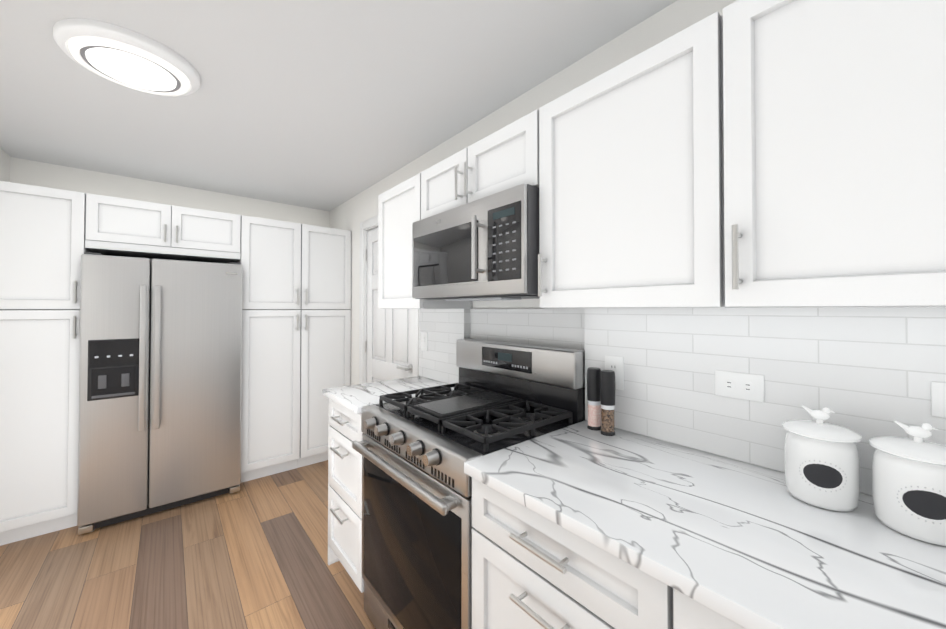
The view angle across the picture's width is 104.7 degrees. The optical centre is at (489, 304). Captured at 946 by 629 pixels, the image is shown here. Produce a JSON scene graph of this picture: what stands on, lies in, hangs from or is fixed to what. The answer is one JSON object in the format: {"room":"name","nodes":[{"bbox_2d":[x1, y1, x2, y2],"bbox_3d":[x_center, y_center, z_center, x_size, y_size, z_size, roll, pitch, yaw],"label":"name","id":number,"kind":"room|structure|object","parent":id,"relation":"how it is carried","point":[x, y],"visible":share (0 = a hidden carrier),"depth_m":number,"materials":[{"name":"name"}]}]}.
{"room":"kitchen","nodes":[
{"label":"kitchen","id":0,"kind":"room"},
{"bbox_2d":[0,148,9,181],"bbox_3d":[-1.371,0.162,0.254,0.120,2.354,5.906,1,-1,-41],"label":"wall","id":1,"kind":"structure","parent":0,"point":[4,166],"depth_m":2.35,"materials":[{"name":"white paint"}]},
{"bbox_2d":[10,157,329,227],"bbox_3d":[-2.472,0.198,3.140,2.048,2.354,0.120,1,-1,-41],"label":"wall","id":2,"kind":"structure","parent":0,"point":[33,173],"depth_m":2.89,"materials":[{"name":"white paint"}]},
{"bbox_2d":[85,193,240,263],"bbox_3d":[-2.374,-0.513,2.715,0.793,0.336,0.656,1,-1,-41],"label":"upper cabinet","id":3,"kind":"object","parent":2,"relation":"attached to","point":[117,226],"visible":1,"depth_m":2.47,"materials":[{"name":"white wood"}]},
{"bbox_2d":[0,460,375,628],"bbox_3d":[-0.558,1.398,0.956,2.288,0.100,5.906,1,-1,-41],"label":"floor","id":4,"kind":"structure","parent":0,"point":[251,554],"depth_m":1.87,"materials":[{"name":"brown wood"}]},
{"bbox_2d":[0,181,91,545],"bbox_3d":[-2.826,0.339,2.306,0.411,2.051,0.656,1,-1,-41],"label":"tall cabinet","id":5,"kind":"object","parent":4,"relation":"on","point":[43,249],"visible":0.94,"depth_m":2.12,"materials":[{"name":"white wood"}]},
{"bbox_2d":[77,252,241,534],"bbox_3d":[-2.332,0.530,2.652,0.795,1.677,0.782,1,-1,-41],"label":"refrigerator","id":6,"kind":"object","parent":4,"relation":"on","point":[160,373],"visible":1,"depth_m":2.35,"materials":[{"name":"grey metal"}]},
{"bbox_2d":[236,215,300,482],"bbox_3d":[-1.918,0.349,3.106,0.420,2.051,0.656,1,-1,-41],"label":"tall cabinet","id":7,"kind":"object","parent":4,"relation":"on","point":[270,259],"visible":0.96,"depth_m":2.89,"materials":[{"name":"white wood"}]},
{"bbox_2d":[297,224,350,467],"bbox_3d":[-1.604,0.353,3.384,0.418,2.051,0.656,1,-1,-41],"label":"tall cabinet","id":8,"kind":"object","parent":4,"relation":"on","point":[325,344],"visible":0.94,"depth_m":3.15,"materials":[{"name":"white wood"}]},
{"bbox_2d":[328,399,363,592],"bbox_3d":[-0.491,0.918,1.943,0.646,0.885,0.450,1,-1,-41],"label":"base cabinet","id":9,"kind":"object","parent":4,"relation":"on","point":[344,498],"visible":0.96,"depth_m":1.74,"materials":[{"name":"white wood"}]},
{"bbox_2d":[323,376,453,413],"bbox_3d":[-0.492,0.460,1.960,0.633,0.030,0.469,1,-1,-41],"label":"countertop","id":10,"kind":"structure","parent":9,"relation":"on","point":[355,398],"depth_m":1.90,"materials":[{"name":"stone"}]},
{"bbox_2d":[352,339,584,628],"bbox_3d":[-0.105,0.765,1.479,0.651,1.178,0.750,1,-1,-41],"label":"gas range","id":11,"kind":"object","parent":4,"relation":"on","point":[416,452],"visible":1,"depth_m":1.34,"materials":[{"name":"grey metal"}]},
{"bbox_2d":[472,477,673,628],"bbox_3d":[0.339,0.906,1.002,0.646,0.885,0.539,1,-1,-41],"label":"base cabinet","id":12,"kind":"object","parent":4,"relation":"on","point":[531,569],"visible":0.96,"depth_m":0.81,"materials":[{"name":"white wood"}]},
{"bbox_2d":[673,588,745,628],"bbox_3d":[0.766,0.900,0.518,0.646,0.885,0.748,1,-1,-41],"label":"base cabinet","id":13,"kind":"object","parent":4,"relation":"on","point":[689,613],"visible":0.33,"depth_m":0.59,"materials":[{"name":"white wood"}]},
{"bbox_2d":[464,420,945,628],"bbox_3d":[0.598,0.445,0.724,0.633,0.030,1.311,1,-1,-41],"label":"countertop","id":14,"kind":"structure","parent":13,"relation":"on","point":[747,545],"depth_m":0.69,"materials":[{"name":"stone"}]},
{"bbox_2d":[587,367,600,430],"bbox_3d":[0.369,0.330,1.292,0.050,0.213,0.050,1,-1,-41],"label":"salt grinder","id":15,"kind":"object","parent":14,"relation":"on","point":[593,398],"visible":0.92,"depth_m":1.27,"materials":[{"name":"black plastic"}]},
{"bbox_2d":[600,370,614,435],"bbox_3d":[0.399,0.329,1.236,0.050,0.213,0.050,1,-1,-41],"label":"pepper grinder","id":16,"kind":"object","parent":14,"relation":"on","point":[607,390],"visible":0.98,"depth_m":1.22,"materials":[{"name":"black plastic"}]},
{"bbox_2d":[782,406,861,510],"bbox_3d":[0.734,0.328,0.811,0.131,0.205,0.131,1,-1,-41],"label":"canister","id":17,"kind":"object","parent":14,"relation":"on","point":[822,463],"visible":1,"depth_m":0.77,"materials":[{"name":"white ceramic"}]},
{"bbox_2d":[869,420,945,545],"bbox_3d":[0.820,0.326,0.698,0.131,0.205,0.131,1,-1,-41],"label":"canister","id":18,"kind":"object","parent":14,"relation":"on","point":[909,486],"visible":1,"depth_m":0.67,"materials":[{"name":"white ceramic"}]},
{"bbox_2d":[0,0,676,210],"bbox_3d":[-0.558,-1.056,0.986,2.288,0.100,5.906,1,-1,-41],"label":"ceiling","id":19,"kind":"structure","parent":0,"point":[327,105],"depth_m":1.65,"materials":[{"name":"white paint"}]},
{"bbox_2d":[53,18,199,96],"bbox_3d":[-1.451,-0.966,1.487,0.424,0.068,0.424,1,-1,-41],"label":"ceiling light fixture","id":20,"kind":"object","parent":19,"relation":"attached to","point":[125,57],"visible":1,"depth_m":1.41,"materials":[{"name":"white plastic"}]},
{"bbox_2d":[330,0,737,384],"bbox_3d":[0.255,0.180,1.688,0.120,2.354,5.906,1,-1,-41],"label":"wall","id":21,"kind":"structure","parent":0,"point":[670,20],"depth_m":1.74,"materials":[{"name":"white paint"}]},
{"bbox_2d":[365,227,412,382],"bbox_3d":[-0.782,0.365,2.787,0.086,1.996,0.841,1,-1,-41],"label":"interior door","id":22,"kind":"structure","parent":21,"relation":"in","point":[389,346],"depth_m":2.87,"materials":[{"name":"paint"}]},
{"bbox_2d":[359,215,418,383],"bbox_3d":[-0.800,0.331,2.870,0.135,2.082,1.294,1,-1,-41],"label":"door frame","id":23,"kind":"structure","parent":21,"relation":"attached to","point":[369,224],"depth_m":3.09,"materials":[{"name":"white wood"}]},
{"bbox_2d":[378,173,472,308],"bbox_3d":[-0.376,-0.311,2.068,0.328,0.666,0.478,1,-1,-41],"label":"upper cabinet","id":24,"kind":"object","parent":21,"relation":"attached to","point":[399,209],"visible":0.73,"depth_m":1.96,"materials":[{"name":"white wood"}]},
{"bbox_2d":[421,109,538,219],"bbox_3d":[0.019,-0.523,1.594,0.366,0.254,0.753,1,-1,-41],"label":"upper cabinet","id":25,"kind":"object","parent":21,"relation":"attached to","point":[504,158],"visible":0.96,"depth_m":1.42,"materials":[{"name":"white wood"}]},
{"bbox_2d":[412,183,539,300],"bbox_3d":[-0.005,-0.206,1.566,0.434,0.374,0.725,1,-1,-41],"label":"microwave","id":26,"kind":"object","parent":25,"relation":"attached to","point":[485,248],"visible":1,"depth_m":1.33,"materials":[{"name":"grey metal"}]},
{"bbox_2d":[538,11,725,307],"bbox_3d":[0.446,-0.323,1.108,0.366,0.666,0.532,1,-1,-41],"label":"upper cabinet","id":27,"kind":"object","parent":21,"relation":"attached to","point":[631,182],"visible":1,"depth_m":0.96,"materials":[{"name":"white wood"}]},
{"bbox_2d":[419,307,945,495],"bbox_3d":[0.409,0.225,1.379,0.053,0.424,2.540,1,-1,-41],"label":"tile backsplash","id":28,"kind":"structure","parent":21,"relation":"attached to","point":[866,374],"depth_m":1.01,"materials":[{"name":"white tile"}]},
{"bbox_2d":[421,332,427,350],"bbox_3d":[-0.408,0.226,2.258,0.010,0.116,0.072,1,-1,-41],"label":"switch plate","id":29,"kind":"object","parent":28,"relation":"attached to","point":[424,341],"visible":1,"depth_m":2.25,"materials":[{"name":"white plastic"}]},
{"bbox_2d":[605,355,623,389],"bbox_3d":[0.441,0.240,1.298,0.007,0.116,0.072,1,-1,-41],"label":"electrical outlet","id":30,"kind":"object","parent":28,"relation":"attached to","point":[615,364],"visible":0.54,"depth_m":1.29,"materials":[{"name":"white plastic"}]},
{"bbox_2d":[715,370,763,401],"bbox_3d":[0.691,0.225,1.014,0.007,0.072,0.116,1,-1,-41],"label":"electrical outlet","id":31,"kind":"object","parent":28,"relation":"attached to","point":[745,386],"visible":1,"depth_m":1.01,"materials":[{"name":"white plastic"}]},
{"bbox_2d":[931,382,945,417],"bbox_3d":[0.956,0.195,0.715,0.007,0.072,0.116,1,-1,-41],"label":"electrical outlet","id":32,"kind":"object","parent":28,"relation":"attached to","point":[938,399],"visible":1,"depth_m":0.75,"materials":[{"name":"white plastic"}]},
{"bbox_2d":[723,0,945,307],"bbox_3d":[0.838,-0.329,0.663,0.366,0.666,0.648,1,-1,-41],"label":"upper cabinet","id":33,"kind":"object","parent":21,"relation":"attached to","point":[834,119],"visible":0.98,"depth_m":0.68,"materials":[{"name":"white wood"}]}
]}

